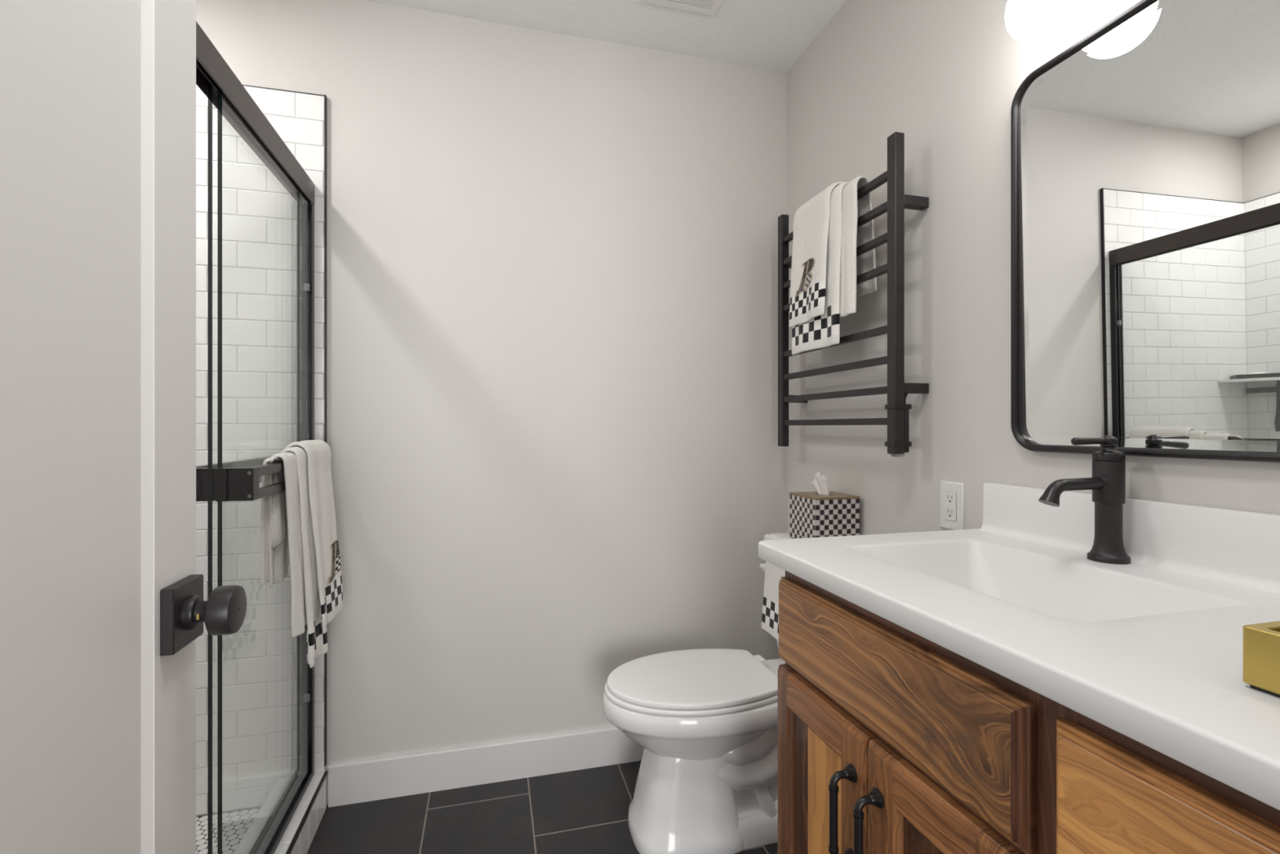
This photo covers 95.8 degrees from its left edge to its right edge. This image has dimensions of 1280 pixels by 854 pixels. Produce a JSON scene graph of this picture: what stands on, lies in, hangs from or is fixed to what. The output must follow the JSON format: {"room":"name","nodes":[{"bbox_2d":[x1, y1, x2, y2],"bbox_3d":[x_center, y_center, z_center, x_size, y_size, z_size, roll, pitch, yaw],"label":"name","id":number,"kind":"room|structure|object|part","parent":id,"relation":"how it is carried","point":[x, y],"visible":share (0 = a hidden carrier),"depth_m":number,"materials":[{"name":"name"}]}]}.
{"room":"bathroom","nodes":[
{"label":"bathroom","id":0,"kind":"room"},
{"bbox_2d":[195,760,777,853],"bbox_3d":[-0.062,1.163,-0.300,2.670,0.108,4.650,0,0,-15],"label":"floor","id":1,"kind":"structure","parent":0,"point":[584,811],"depth_m":1.66,"materials":[{"name":"tile"}]},
{"bbox_2d":[233,772,326,853],"bbox_3d":[-0.846,1.084,1.123,0.131,0.107,1.218,0,0,-15],"label":"shower curb","id":2,"kind":"object","parent":1,"relation":"on","point":[302,845],"visible":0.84,"depth_m":1.55,"materials":[{"name":"white tile"}]},
{"bbox_2d":[602,532,790,853],"bbox_3d":[0.261,0.745,1.674,0.746,0.785,0.394,0,0,-15],"label":"toilet","id":3,"kind":"object","parent":1,"relation":"on","point":[704,721],"visible":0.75,"depth_m":1.54,"materials":[{"name":"white ceramic"}]},
{"bbox_3d":[0.142,0.727,1.643,0.490,0.011,0.361,0,0,-15],"label":"seat","id":4,"kind":"part","parent":3,"relation":"part of","materials":[{"name":"white plastic"}]},
{"bbox_3d":[0.141,0.709,1.643,0.474,0.016,0.358,0,0,-15],"label":"lid","id":5,"kind":"part","parent":3,"relation":"part of","materials":[{"name":"white plastic"}]},
{"bbox_3d":[0.406,0.454,1.873,0.035,0.026,0.044,0,0,-15],"label":"flush lever","id":6,"kind":"part","parent":3,"relation":"part of","materials":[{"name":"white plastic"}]},
{"bbox_2d":[761,533,791,640],"bbox_3d":[0.512,0.495,1.746,0.199,0.304,0.280,0,0,-15],"label":"towel","id":7,"kind":"object","parent":3,"relation":"on","point":[773,574],"visible":0.19,"depth_m":1.80,"materials":[{"name":"white fabric"}]},
{"bbox_2d":[789,491,859,538],"bbox_3d":[0.550,0.272,1.731,0.147,0.140,0.147,0,0,-15],"label":"tissue box","id":8,"kind":"object","parent":7,"relation":"on","point":[813,514],"visible":0.84,"depth_m":1.67,"materials":[{"name":"tile"}]},
{"bbox_2d":[810,471,829,495],"bbox_3d":[0.541,0.169,1.733,0.044,0.070,0.073,0,0,-15],"label":"tissue","id":9,"kind":"object","parent":8,"relation":"on","point":[820,484],"visible":0.98,"depth_m":1.72,"materials":[{"name":"white paper"}]},
{"bbox_3d":[0.536,0.368,1.746,0.178,0.032,0.394,0,0,-15],"label":"tank lid","id":10,"kind":"part","parent":3,"relation":"part of","materials":[{"name":"white ceramic"}]},
{"bbox_2d":[777,570,1279,853],"bbox_3d":[0.622,0.696,0.670,0.563,0.882,1.028,0,0,-15],"label":"vanity cabinet","id":11,"kind":"object","parent":1,"relation":"on","point":[891,740],"visible":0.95,"depth_m":0.69,"materials":[{"name":"brown wood"}]},
{"bbox_3d":[0.303,0.738,0.976,0.020,0.568,0.270,0,0,-15],"label":"door","id":12,"kind":"part","parent":11,"relation":"part of","materials":[{"name":"brown wood"}]},
{"bbox_3d":[0.301,0.585,0.866,0.039,0.153,0.025,0,0,-15],"label":"handle","id":13,"kind":"part","parent":11,"relation":"part of","materials":[{"name":"black metal"}]},
{"bbox_3d":[0.316,0.585,0.807,0.039,0.153,0.025,0,0,-15],"label":"handle","id":14,"kind":"part","parent":11,"relation":"part of","materials":[{"name":"black metal"}]},
{"bbox_3d":[0.335,0.365,0.852,0.020,0.156,0.527,0,0,-15],"label":"drawer","id":15,"kind":"part","parent":11,"relation":"part of","materials":[{"name":"brown wood"}]},
{"bbox_3d":[0.369,0.738,0.720,0.020,0.568,0.254,0,0,-15],"label":"door","id":16,"kind":"part","parent":11,"relation":"part of","materials":[{"name":"brown wood"}]},
{"bbox_2d":[758,482,1279,810],"bbox_3d":[0.627,0.237,0.688,0.548,0.232,1.072,0,0,-15],"label":"countertop","id":17,"kind":"structure","parent":11,"relation":"on","point":[1148,649],"depth_m":0.79,"materials":[{"name":"white stone"}]},
{"bbox_2d":[1038,435,1130,564],"bbox_3d":[0.729,0.118,0.952,0.168,0.209,0.057,0,0,-15],"label":"faucet","id":18,"kind":"object","parent":17,"relation":"on","point":[1107,483],"visible":1,"depth_m":0.95,"materials":[{"name":"black metal"}]},
{"bbox_3d":[0.707,0.106,0.946,0.124,0.046,0.029,0,0,-15],"label":"spout","id":19,"kind":"part","parent":18,"relation":"part of","materials":[{"name":"black metal"}]},
{"bbox_3d":[0.751,0.022,0.958,0.087,0.016,0.022,0,0,-15],"label":"lever","id":20,"kind":"part","parent":18,"relation":"part of","materials":[{"name":"black metal"}]},
{"bbox_2d":[1243,621,1279,697],"bbox_3d":[0.602,0.197,0.447,0.140,0.052,0.140,0,0,-15],"label":"box","id":21,"kind":"object","parent":17,"relation":"on","point":[1261,641],"visible":1,"depth_m":0.48,"materials":[{"name":"gold metal"}]},
{"bbox_3d":[0.465,0.365,0.354,0.020,0.156,0.444,0,0,-15],"label":"drawer","id":22,"kind":"part","parent":11,"relation":"part of","materials":[{"name":"brown wood"}]},
{"bbox_2d":[195,0,786,804],"bbox_3d":[-0.628,-0.083,1.883,2.670,2.440,0.120,0,0,-15],"label":"wall","id":23,"kind":"structure","parent":0,"point":[557,463],"depth_m":1.89,"materials":[{"name":"grey paint"}]},
{"bbox_2d":[195,84,325,817],"bbox_3d":[-1.366,0.064,1.624,0.872,2.107,0.011,0,0,-15],"label":"tiled wall","id":24,"kind":"structure","parent":23,"relation":"attached to","point":[259,214],"depth_m":1.68,"materials":[{"name":"white tile"}]},
{"bbox_2d":[195,85,310,853],"bbox_3d":[-0.912,0.174,1.417,0.141,1.698,0.584,0,0,-15],"label":"door","id":25,"kind":"structure","parent":24,"relation":"in","point":[232,484],"depth_m":1.15,"materials":[{"name":"black"}]},
{"bbox_2d":[260,445,328,667],"bbox_3d":[-0.838,0.314,1.416,0.096,0.536,0.271,0,0,-12],"label":"bath towel","id":26,"kind":"object","parent":25,"relation":"hanging from","point":[286,534],"visible":0.83,"depth_m":1.35,"materials":[{"name":"white fabric"}]},
{"bbox_2d":[284,440,342,633],"bbox_3d":[-0.857,0.274,1.522,0.117,0.480,0.208,0,0,-15],"label":"hand towel","id":27,"kind":"object","parent":25,"relation":"hanging from","point":[318,452],"visible":0.8,"depth_m":1.50,"materials":[{"name":"beige fabric"}]},
{"bbox_2d":[195,21,314,853],"bbox_3d":[-0.838,0.154,1.131,0.043,1.752,1.208,0,0,-15],"label":"shower door frame","id":28,"kind":"object","parent":24,"relation":"attached to","point":[212,70],"visible":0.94,"depth_m":1.62,"materials":[{"name":"black metal"}]},
{"bbox_2d":[285,771,327,853],"bbox_3d":[-0.784,1.032,1.137,0.007,0.008,1.216,0,0,-15],"label":"trim","id":29,"kind":"structure","parent":24,"relation":"attached to","point":[308,809],"depth_m":1.53,"materials":[{"name":"black metal"}]},
{"bbox_2d":[324,94,327,766],"bbox_3d":[-0.942,0.011,1.732,0.004,2.005,0.014,0,0,-15],"label":"trim","id":30,"kind":"structure","parent":24,"relation":"attached to","point":[325,95],"depth_m":1.73,"materials":[{"name":"black metal"}]},
{"bbox_2d":[328,725,644,807],"bbox_3d":[-0.196,1.076,1.925,1.523,0.122,0.014,0,0,-15],"label":"baseboard","id":31,"kind":"structure","parent":23,"relation":"attached to","point":[350,782],"depth_m":1.83,"materials":[{"name":"white paint"}]},
{"bbox_2d":[364,0,846,71],"bbox_3d":[-0.369,-1.343,0.886,2.670,0.080,2.200,0,0,-15],"label":"ceiling","id":32,"kind":"structure","parent":0,"point":[769,34],"depth_m":1.86,"materials":[{"name":"white paint"}]},
{"bbox_2d":[641,0,724,15],"bbox_3d":[0.153,-1.296,1.675,0.242,0.013,0.242,0,0,-15],"label":"ceiling vent","id":33,"kind":"object","parent":32,"relation":"in","point":[712,7],"visible":1,"depth_m":1.77,"materials":[{"name":"white plastic"}]},
{"bbox_2d":[786,0,1279,534],"bbox_3d":[0.857,-0.083,1.137,0.120,2.440,2.070,0,0,-15],"label":"wall","id":34,"kind":"structure","parent":0,"point":[945,75],"depth_m":1.41,"materials":[{"name":"grey paint"}]},
{"bbox_2d":[777,131,928,457],"bbox_3d":[0.594,-0.323,1.706,0.103,0.794,0.598,0,0,-15],"label":"towel rack","id":35,"kind":"object","parent":34,"relation":"attached to","point":[897,421],"visible":0.96,"depth_m":1.45,"materials":[{"name":"black metal"}]},
{"bbox_3d":[0.489,-0.327,1.972,0.027,0.786,0.030,0,0,-15],"label":"post","id":36,"kind":"part","parent":35,"relation":"part of","materials":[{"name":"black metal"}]},
{"bbox_2d":[788,181,843,327],"bbox_3d":[0.553,-0.507,1.735,0.123,0.383,0.233,0,0,-15],"label":"hand towel","id":37,"kind":"object","parent":35,"relation":"hanging from","point":[811,219],"visible":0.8,"depth_m":1.71,"materials":[{"name":"beige fabric"}]},
{"bbox_2d":[791,175,876,355],"bbox_3d":[0.561,-0.458,1.701,0.103,0.458,0.324,0,0,-13],"label":"bath towel","id":38,"kind":"object","parent":35,"relation":"hanging from","point":[843,265],"visible":0.66,"depth_m":1.60,"materials":[{"name":"white fabric"}]},
{"bbox_3d":[0.631,-0.327,1.426,0.027,0.786,0.031,0,0,-15],"label":"post","id":39,"kind":"part","parent":35,"relation":"part of","materials":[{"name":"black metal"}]},
{"bbox_2d":[940,480,964,529],"bbox_3d":[0.733,0.186,1.360,0.008,0.113,0.071,0,0,-15],"label":"wall outlet","id":40,"kind":"object","parent":34,"relation":"attached to","point":[952,494],"visible":0.94,"depth_m":1.35,"materials":[{"name":"white plastic"}]},
{"bbox_2d":[944,491,955,521],"bbox_3d":[0.730,0.186,1.359,0.002,0.067,0.034,0,0,-15],"label":"receptacle","id":41,"kind":"object","parent":40,"relation":"attached to","point":[949,496],"depth_m":1.36,"materials":[{"name":"white plastic"}]},
{"bbox_2d":[1004,0,1088,45],"bbox_3d":[0.819,-0.800,0.729,0.158,0.216,0.800,0,0,-15],"label":"vanity light","id":42,"kind":"object","parent":34,"relation":"attached to","point":[1028,22],"visible":1,"depth_m":1.01,"materials":[{"name":"white glass"}]},
{"bbox_2d":[978,482,1279,593],"bbox_3d":[0.877,0.172,0.744,0.035,0.102,1.054,0,0,-15],"label":"backsplash","id":43,"kind":"structure","parent":34,"relation":"attached to","point":[1242,548],"depth_m":0.92,"materials":[{"name":"white stone"}]},
{"bbox_2d":[1010,0,1279,462],"bbox_3d":[0.884,-0.327,0.748,0.022,0.750,0.914,0,0,-15],"label":"wall mirror","id":44,"kind":"object","parent":34,"relation":"attached to","point":[1145,153],"visible":1,"depth_m":0.94,"materials":[{"name":"black metal"}]},
{"bbox_3d":[0.306,-0.083,-0.014,1.525,2.440,0.120,0,0,-15],"label":"wall","id":45,"kind":"structure","parent":0,"visible":0},
{"bbox_2d":[0,0,246,853],"bbox_3d":[-0.403,0.108,0.286,0.094,2.033,0.804,0,0,-15],"label":"door","id":46,"kind":"structure","parent":45,"relation":"in","point":[104,610],"depth_m":0.51,"materials":[{"name":"paint"}]},
{"bbox_3d":[-0.499,0.203,0.631,0.012,0.069,0.066,0,0,-15],"label":"knob","id":47,"kind":"part","parent":46,"relation":"part of","materials":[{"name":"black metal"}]},
{"bbox_3d":[-0.470,0.203,0.638,0.047,0.052,0.052,0,0,-15],"label":"knob","id":48,"kind":"part","parent":46,"relation":"part of","materials":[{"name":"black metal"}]},
{"bbox_3d":[-1.161,-0.083,0.613,1.000,2.440,2.070,0,0,-15],"label":"wall","id":49,"kind":"structure","parent":0,"visible":0},
{"bbox_3d":[-1.628,0.064,0.921,0.011,2.107,1.222,0,0,-15],"label":"tiled wall","id":50,"kind":"structure","parent":49,"relation":"attached to","visible":0},
{"bbox_2d":[242,84,324,96],"bbox_3d":[-1.213,-0.991,1.034,0.872,0.002,1.230,0,0,-15],"label":"trim","id":51,"kind":"structure","parent":50,"relation":"attached to","point":[242,84],"depth_m":1.70,"materials":[{"name":"black metal"}]}
]}

